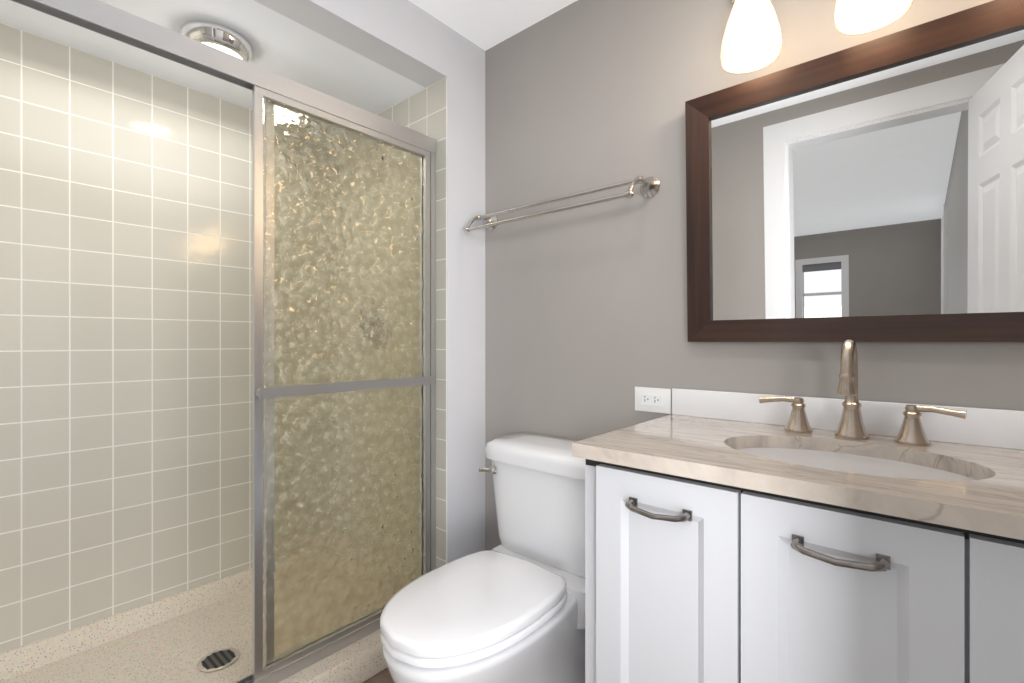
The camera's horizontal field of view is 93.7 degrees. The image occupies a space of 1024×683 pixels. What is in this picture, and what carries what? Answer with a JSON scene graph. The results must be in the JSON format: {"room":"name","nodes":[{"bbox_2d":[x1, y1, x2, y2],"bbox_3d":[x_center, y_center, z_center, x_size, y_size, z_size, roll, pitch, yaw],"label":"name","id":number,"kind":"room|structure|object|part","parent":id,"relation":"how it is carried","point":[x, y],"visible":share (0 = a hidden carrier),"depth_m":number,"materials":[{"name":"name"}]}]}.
{"room":"bathroom","nodes":[
{"label":"bathroom","id":0,"kind":"room"},
{"bbox_2d":[0,22,251,652],"bbox_3d":[-1.263,-0.045,1.874,0.120,2.210,1.550,0,0,41],"label":"tiled wall","id":1,"kind":"structure","parent":0,"point":[125,338],"depth_m":1.66,"materials":[{"name":"beige tile"}]},
{"bbox_2d":[0,0,424,114],"bbox_3d":[-0.983,-1.058,1.586,0.680,0.185,1.220,0,0,41],"label":"shower ceiling","id":2,"kind":"structure","parent":0,"point":[284,46],"depth_m":1.60,"materials":[{"name":"paint"}]},
{"bbox_2d":[180,20,252,61],"bbox_3d":[-0.944,-0.933,1.539,0.200,0.064,0.200,0,0,41],"label":"recessed light","id":3,"kind":"object","parent":2,"relation":"attached to","point":[228,40],"visible":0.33,"depth_m":1.47,"materials":[{"name":"silver metal"}]},
{"bbox_2d":[254,0,484,562],"bbox_3d":[-0.615,-0.045,1.400,0.120,2.210,1.422,0,0,41],"label":"wall","id":4,"kind":"structure","parent":0,"point":[466,304],"depth_m":1.79,"materials":[{"name":"white paint"}]},
{"bbox_2d":[363,668,393,682],"bbox_3d":[-0.259,1.090,1.009,2.830,0.060,1.790,0,0,41],"label":"floor","id":5,"kind":"structure","parent":0,"point":[384,676],"depth_m":1.51,"materials":[{"name":"brown wood"}]},
{"bbox_2d":[0,589,251,682],"bbox_3d":[-0.994,1.030,1.596,0.650,0.060,1.220,0,0,41],"label":"shower pan","id":6,"kind":"object","parent":5,"relation":"on","point":[175,649],"visible":0.25,"depth_m":1.53,"materials":[{"name":"beige stone"}]},
{"bbox_2d":[0,568,251,681],"bbox_3d":[-0.998,0.971,1.599,0.640,0.058,1.220,0,0,41],"label":"ledge","id":7,"kind":"object","parent":6,"relation":"on","point":[22,659],"depth_m":1.64,"materials":[{"name":"beige stone"}]},
{"bbox_2d":[197,648,238,671],"bbox_3d":[-0.920,0.998,1.506,0.114,0.003,0.114,0,0,41],"label":"shower drain","id":8,"kind":"object","parent":6,"relation":"on","point":[200,667],"depth_m":1.50,"materials":[{"name":"silver metal"}]},
{"bbox_3d":[-0.920,0.997,1.506,0.090,0.001,0.090,0,0,41],"label":"floor shower drain grate","id":9,"kind":"part","parent":8,"relation":"part of","materials":[{"name":"grey metal"}]},
{"bbox_3d":[-0.920,0.997,1.506,0.092,0.001,0.080,0,0,41],"label":"floor shower drain slots","id":10,"kind":"part","parent":8,"relation":"part of","materials":[{"name":"black metal"}]},
{"bbox_2d":[234,629,386,682],"bbox_3d":[-0.695,1.010,1.338,0.160,0.100,1.220,0,0,41],"label":"sill","id":11,"kind":"structure","parent":5,"relation":"on","point":[362,660],"depth_m":1.46,"materials":[{"name":"beige stone"}]},
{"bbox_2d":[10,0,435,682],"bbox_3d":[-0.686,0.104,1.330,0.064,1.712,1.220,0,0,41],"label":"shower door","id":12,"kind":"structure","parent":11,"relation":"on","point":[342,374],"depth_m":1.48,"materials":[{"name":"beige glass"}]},
{"bbox_3d":[-0.506,0.115,1.542,0.005,1.594,0.576,0,0,41],"label":"glass","id":13,"kind":"part","parent":12,"relation":"part of","materials":[{"name":"glass"}]},
{"bbox_2d":[380,433,584,682],"bbox_3d":[-0.011,0.692,1.312,0.518,0.736,0.756,0,0,41],"label":"toilet","id":14,"kind":"object","parent":5,"relation":"on","point":[510,608],"visible":0.85,"depth_m":1.25,"materials":[{"name":"ceramic"}]},
{"bbox_3d":[-0.103,0.643,1.206,0.344,0.030,0.474,0,0,41],"label":"seat","id":15,"kind":"part","parent":14,"relation":"part of","materials":[{"name":"plastic"}]},
{"bbox_3d":[-0.102,0.669,1.207,0.346,0.021,0.474,0,0,41],"label":"seat","id":16,"kind":"part","parent":14,"relation":"part of","materials":[{"name":"plastic"}]},
{"bbox_3d":[-0.078,0.418,1.572,0.062,0.032,0.028,0,0,41],"label":"handle","id":17,"kind":"part","parent":14,"relation":"part of","materials":[{"name":"silver metal"}]},
{"bbox_3d":[0.160,0.356,1.511,0.518,0.064,0.232,0,0,41],"label":"lid","id":18,"kind":"part","parent":14,"relation":"part of","materials":[{"name":"ceramic"}]},
{"bbox_3d":[0.162,0.531,1.513,0.490,0.286,0.204,0,0,41],"label":"tank","id":19,"kind":"part","parent":14,"relation":"part of","materials":[{"name":"ceramic"}]},
{"bbox_2d":[572,339,1023,682],"bbox_3d":[0.667,0.528,0.865,0.991,1.064,0.556,0,0,41],"label":"bathroom vanity","id":20,"kind":"object","parent":5,"relation":"on","point":[737,537],"visible":1,"depth_m":0.81,"materials":[{"name":"paint"}]},
{"bbox_3d":[0.261,0.309,0.873,0.120,0.020,0.038,0,0,41],"label":"handle","id":21,"kind":"part","parent":20,"relation":"part of","materials":[{"name":"silver metal"}]},
{"bbox_3d":[0.280,0.594,0.894,0.270,0.683,0.020,0,0,41],"label":"door","id":22,"kind":"part","parent":20,"relation":"part of","materials":[{"name":"paint"}]},
{"bbox_3d":[0.469,0.309,0.693,0.120,0.020,0.038,0,0,41],"label":"handle","id":23,"kind":"part","parent":20,"relation":"part of","materials":[{"name":"silver metal"}]},
{"bbox_3d":[0.488,0.594,0.715,0.270,0.683,0.020,0,0,41],"label":"door","id":24,"kind":"part","parent":20,"relation":"part of","materials":[{"name":"paint"}]},
{"bbox_2d":[758,339,966,446],"bbox_3d":[0.723,0.103,1.027,0.367,0.214,0.134,0,0,41],"label":"faucet","id":25,"kind":"object","parent":20,"relation":"on","point":[851,431],"depth_m":1.03,"materials":[{"name":"gold metal"}]},
{"bbox_3d":[0.696,0.594,0.535,0.270,0.683,0.020,0,0,41],"label":"door","id":26,"kind":"part","parent":20,"relation":"part of","materials":[{"name":"paint"}]},
{"bbox_2d":[377,77,446,567],"bbox_3d":[-0.475,-0.045,2.086,0.796,2.210,0.200,0,0,41],"label":"tiled wall","id":27,"kind":"structure","parent":0,"point":[424,111],"depth_m":1.77,"materials":[{"name":"beige tile"}]},
{"bbox_2d":[409,0,576,50],"bbox_3d":[-1.960,-1.200,-0.812,3.030,0.100,6.770,0,0,41],"label":"ceiling","id":28,"kind":"structure","parent":0,"point":[485,25],"depth_m":1.69,"materials":[{"name":"paint"}]},
{"bbox_2d":[485,0,1023,549],"bbox_3d":[0.286,-0.165,1.641,2.830,2.450,0.120,0,0,41],"label":"wall","id":29,"kind":"structure","parent":0,"point":[585,322],"depth_m":1.52,"materials":[{"name":"beige paint"}]},
{"bbox_2d":[463,176,659,232],"bbox_3d":[0.121,-0.450,1.608,0.719,0.095,0.146,0,0,41],"label":"towel rail","id":30,"kind":"object","parent":29,"relation":"attached to","point":[650,187],"visible":1,"depth_m":1.50,"materials":[{"name":"silver metal"}]},
{"bbox_2d":[635,387,670,413],"bbox_3d":[0.421,0.175,1.440,0.115,0.073,0.009,0,0,41],"label":"electrical outlet plate","id":31,"kind":"object","parent":29,"relation":"attached to","point":[656,400],"visible":1,"depth_m":1.44,"materials":[{"name":"plastic"}]},
{"bbox_2d":[720,0,781,73],"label":"sconce","id":32,"kind":"object","parent":29,"relation":"attached to","point":[752,40],"depth_m":1.11,"materials":[{"name":"white glass"}]},
{"bbox_2d":[685,0,1023,341],"bbox_3d":[0.804,-0.332,1.080,0.816,0.666,0.047,0,0,41],"label":"mirror","id":33,"kind":"object","parent":29,"relation":"attached to","point":[871,191],"visible":0.93,"depth_m":1.08,"materials":[{"name":"brown wood"}]},
{"bbox_2d":[834,0,911,34],"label":"sconce","id":34,"kind":"object","parent":29,"relation":"attached to","point":[852,17],"depth_m":1.04,"materials":[{"name":"white glass"}]}
]}

